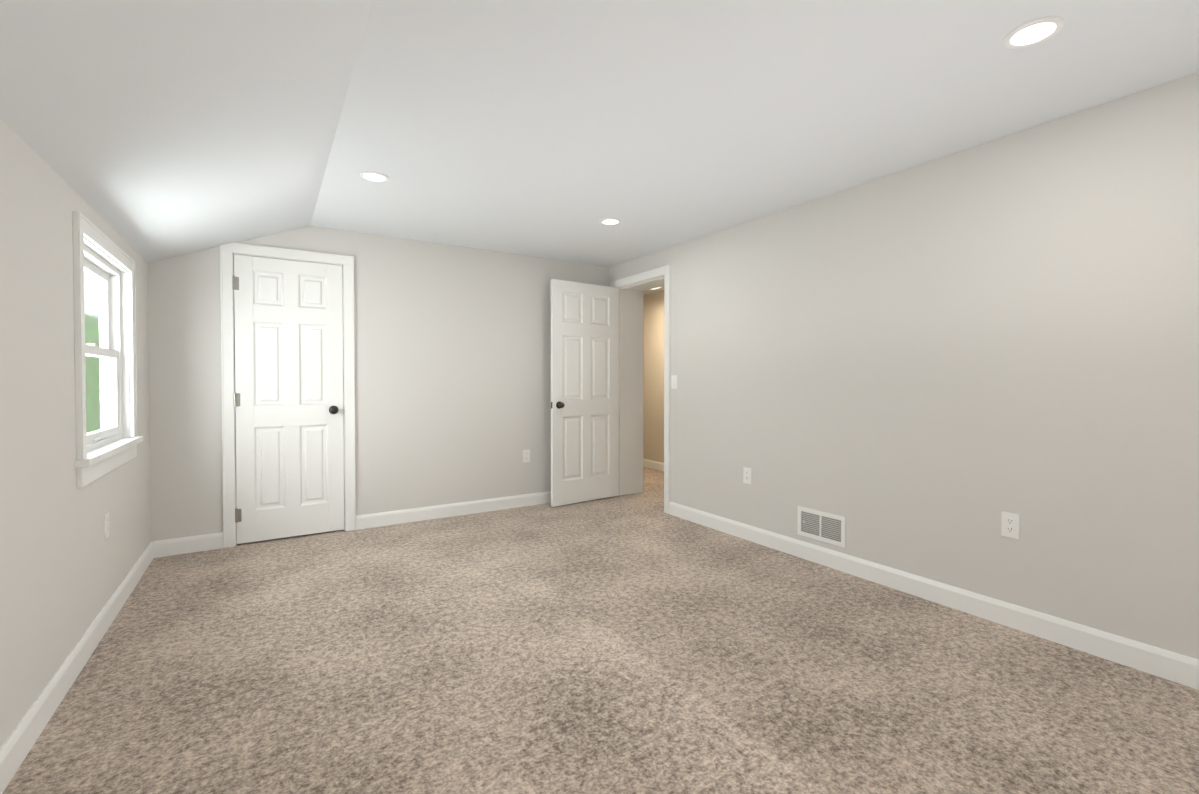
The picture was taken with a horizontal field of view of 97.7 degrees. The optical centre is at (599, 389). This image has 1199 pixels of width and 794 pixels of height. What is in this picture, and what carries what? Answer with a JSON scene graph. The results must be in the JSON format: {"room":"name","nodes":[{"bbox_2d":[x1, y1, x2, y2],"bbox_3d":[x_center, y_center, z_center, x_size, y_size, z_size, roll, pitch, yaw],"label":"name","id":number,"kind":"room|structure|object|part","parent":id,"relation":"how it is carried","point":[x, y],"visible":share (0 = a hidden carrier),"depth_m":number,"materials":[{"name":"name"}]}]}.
{"room":"empty bedroom","nodes":[
{"label":"empty bedroom","id":0,"kind":"room"},
{"bbox_2d":[0,118,150,747],"bbox_3d":[-1.404,-0.043,0.894,0.120,2.356,6.063,-1,1,-32],"label":"wall","id":1,"kind":"structure","parent":0,"point":[65,567],"depth_m":1.81,"materials":[{"name":"beige paint"}]},
{"bbox_2d":[0,541,155,793],"bbox_3d":[-1.347,1.080,0.946,0.014,0.108,5.823,-1,1,-32],"label":"baseboard","id":2,"kind":"structure","parent":1,"relation":"attached to","point":[34,721],"depth_m":1.90,"materials":[{"name":"white paint"}]},
{"bbox_2d":[104,512,108,538],"bbox_3d":[-2.315,0.641,2.463,0.008,0.114,0.070,-1,1,-32],"label":"electrical outlet","id":3,"kind":"object","parent":1,"relation":"attached to","point":[106,525],"visible":1,"depth_m":2.45,"materials":[{"name":"white plastic"}]},
{"bbox_2d":[72,211,142,487],"bbox_3d":[-2.398,-0.162,2.501,0.162,1.103,1.077,-1,1,-32],"label":"window","id":4,"kind":"structure","parent":1,"relation":"in","point":[106,274],"depth_m":2.70,"materials":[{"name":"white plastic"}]},
{"bbox_3d":[-2.423,-0.182,2.485,0.038,0.785,0.765,-1,1,-32],"label":"glass","id":5,"kind":"part","parent":4,"relation":"part of","materials":[{"name":"clear glass"}]},
{"bbox_2d":[148,225,609,542],"bbox_3d":[-1.433,-0.097,4.392,3.576,2.356,0.120,-1,1,-32],"label":"wall","id":6,"kind":"structure","parent":0,"point":[452,352],"depth_m":4.24,"materials":[{"name":"beige paint"}]},
{"bbox_2d":[156,532,222,557],"bbox_3d":[-2.733,1.041,3.507,0.351,0.108,0.014,-1,1,-32],"label":"baseboard","id":7,"kind":"structure","parent":6,"relation":"attached to","point":[191,544],"depth_m":3.50,"materials":[{"name":"white paint"}]},
{"bbox_2d":[220,242,355,547],"bbox_3d":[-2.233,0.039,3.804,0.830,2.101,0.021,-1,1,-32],"label":"door frame","id":8,"kind":"structure","parent":6,"relation":"attached to","point":[227,363],"depth_m":3.63,"materials":[{"name":"white paint"}]},
{"bbox_2d":[233,254,343,543],"bbox_3d":[-2.251,0.071,3.826,0.688,2.012,0.159,-1,1,-32],"label":"closet door","id":9,"kind":"structure","parent":6,"relation":"in","point":[288,392],"depth_m":3.80,"materials":[{"name":"white paint"}]},
{"bbox_3d":[-2.003,0.157,3.984,0.102,0.066,0.159,-1,1,-32],"label":"knob","id":10,"kind":"part","parent":9,"relation":"part of","materials":[{"name":"brown metal"}]},
{"bbox_2d":[356,491,550,529],"bbox_3d":[-0.885,1.023,4.677,2.365,0.108,0.014,-1,1,-32],"label":"baseboard","id":11,"kind":"structure","parent":6,"relation":"attached to","point":[380,519],"depth_m":4.42,"materials":[{"name":"white paint"}]},
{"bbox_2d":[523,450,529,461],"bbox_3d":[-0.671,0.614,4.810,0.070,0.114,0.008,-1,1,-32],"label":"electrical outlet","id":12,"kind":"object","parent":6,"relation":"attached to","point":[526,455],"visible":1,"depth_m":4.81,"materials":[{"name":"white plastic"}]},
{"bbox_2d":[0,0,1198,294],"bbox_3d":[0.119,-1.129,3.160,5.136,0.735,8.290,-1,1,-32],"label":"ceiling","id":13,"kind":"structure","parent":0,"point":[150,130],"depth_m":2.04,"materials":[{"name":"paint"}]},
{"bbox_2d":[359,171,388,181],"bbox_3d":[-1.263,-1.190,2.940,0.156,0.006,0.156,-1,1,-32],"label":"recessed light","id":14,"kind":"object","parent":13,"relation":"in","point":[372,176],"visible":1,"depth_m":2.93,"materials":[{"name":"white paint"}]},
{"bbox_2d":[600,218,620,224],"bbox_3d":[0.078,-1.202,3.766,0.156,0.006,0.156,-1,1,-32],"label":"recessed light","id":15,"kind":"object","parent":13,"relation":"in","point":[610,221],"visible":1,"depth_m":3.76,"materials":[{"name":"white paint"}]},
{"bbox_2d":[1003,16,1063,48],"bbox_3d":[1.428,-1.171,1.727,0.156,0.006,0.156,-1,1,-32],"label":"recessed light","id":16,"kind":"object","parent":13,"relation":"in","point":[1033,32],"visible":1,"depth_m":1.72,"materials":[{"name":"white paint"}]},
{"bbox_2d":[2,467,1198,793],"bbox_3d":[0.119,1.149,3.195,5.136,0.100,8.290,-1,1,-32],"label":"floor","id":17,"kind":"structure","parent":0,"point":[638,643],"depth_m":2.00,"materials":[{"name":"carpet"}]},
{"bbox_2d":[643,290,663,462],"bbox_3d":[1.262,-0.123,6.059,0.120,2.356,4.640,-1,1,-32],"label":"wall","id":18,"kind":"structure","parent":0,"point":[653,420],"depth_m":6.82,"materials":[{"name":"paint"}]},
{"bbox_2d":[643,459,663,471],"bbox_3d":[1.205,1.002,6.041,0.014,0.108,4.400,-1,1,-32],"label":"baseboard","id":19,"kind":"structure","parent":18,"relation":"attached to","point":[651,464],"depth_m":6.82,"materials":[{"name":"white paint"}]},
{"bbox_2d":[610,72,1198,659],"bbox_3d":[1.212,-0.089,3.868,0.330,2.356,8.290,-1,1,-32],"label":"wall","id":20,"kind":"structure","parent":0,"point":[932,368],"depth_m":2.53,"materials":[{"name":"beige paint"}]},
{"bbox_2d":[551,279,617,506],"bbox_3d":[-0.127,0.033,4.960,0.769,2.054,0.159,-1,1,-37],"label":"entry door","id":21,"kind":"structure","parent":20,"relation":"in","point":[584,391],"depth_m":4.92,"materials":[{"name":"white paint"}]},
{"bbox_3d":[-0.392,0.145,4.760,0.102,0.066,0.159,-1,1,-37],"label":"knob","id":22,"kind":"part","parent":21,"relation":"part of","materials":[{"name":"brown metal"}]},
{"bbox_2d":[610,265,670,513],"bbox_3d":[0.508,0.000,4.979,0.372,2.143,0.911,-1,1,-32],"label":"door frame","id":23,"kind":"structure","parent":20,"relation":"in","point":[630,340],"depth_m":5.27,"materials":[{"name":"white paint"}]},
{"bbox_2d":[671,375,676,388],"bbox_3d":[0.631,-0.060,4.459,0.019,0.114,0.070,-1,1,-32],"label":"light switch","id":24,"kind":"object","parent":20,"relation":"attached to","point":[673,381],"visible":1,"depth_m":4.46,"materials":[{"name":"white plastic"}]},
{"bbox_2d":[743,467,750,483],"bbox_3d":[1.068,0.625,3.789,0.008,0.114,0.070,-1,1,-32],"label":"electrical outlet","id":25,"kind":"object","parent":20,"relation":"attached to","point":[746,475],"visible":1,"depth_m":3.79,"materials":[{"name":"white plastic"}]},
{"bbox_2d":[797,506,845,547],"bbox_3d":[1.387,0.860,3.289,0.016,0.185,0.335,-1,1,-32],"label":"air vent","id":26,"kind":"object","parent":20,"relation":"in","point":[820,537],"visible":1,"depth_m":3.28,"materials":[{"name":"white plastic"}]},
{"bbox_2d":[669,502,1198,689],"bbox_3d":[1.913,1.057,2.456,0.014,0.108,4.884,-1,1,-32],"label":"baseboard","id":27,"kind":"structure","parent":20,"relation":"attached to","point":[1172,666],"depth_m":2.53,"materials":[{"name":"white paint"}]},
{"bbox_2d":[1001,512,1019,538],"bbox_3d":[1.918,0.636,2.447,0.008,0.114,0.070,-1,1,-32],"label":"electrical outlet","id":28,"kind":"object","parent":20,"relation":"attached to","point":[1010,524],"visible":1,"depth_m":2.44,"materials":[{"name":"white plastic"}]},
{"label":"outside","id":29,"kind":"structure","parent":0,"visible":0},
{"bbox_2d":[84,271,100,432],"bbox_3d":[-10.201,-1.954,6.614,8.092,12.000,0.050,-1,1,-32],"label":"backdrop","id":30,"kind":"structure","parent":29,"point":[94,339],"depth_m":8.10,"materials":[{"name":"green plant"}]}
]}

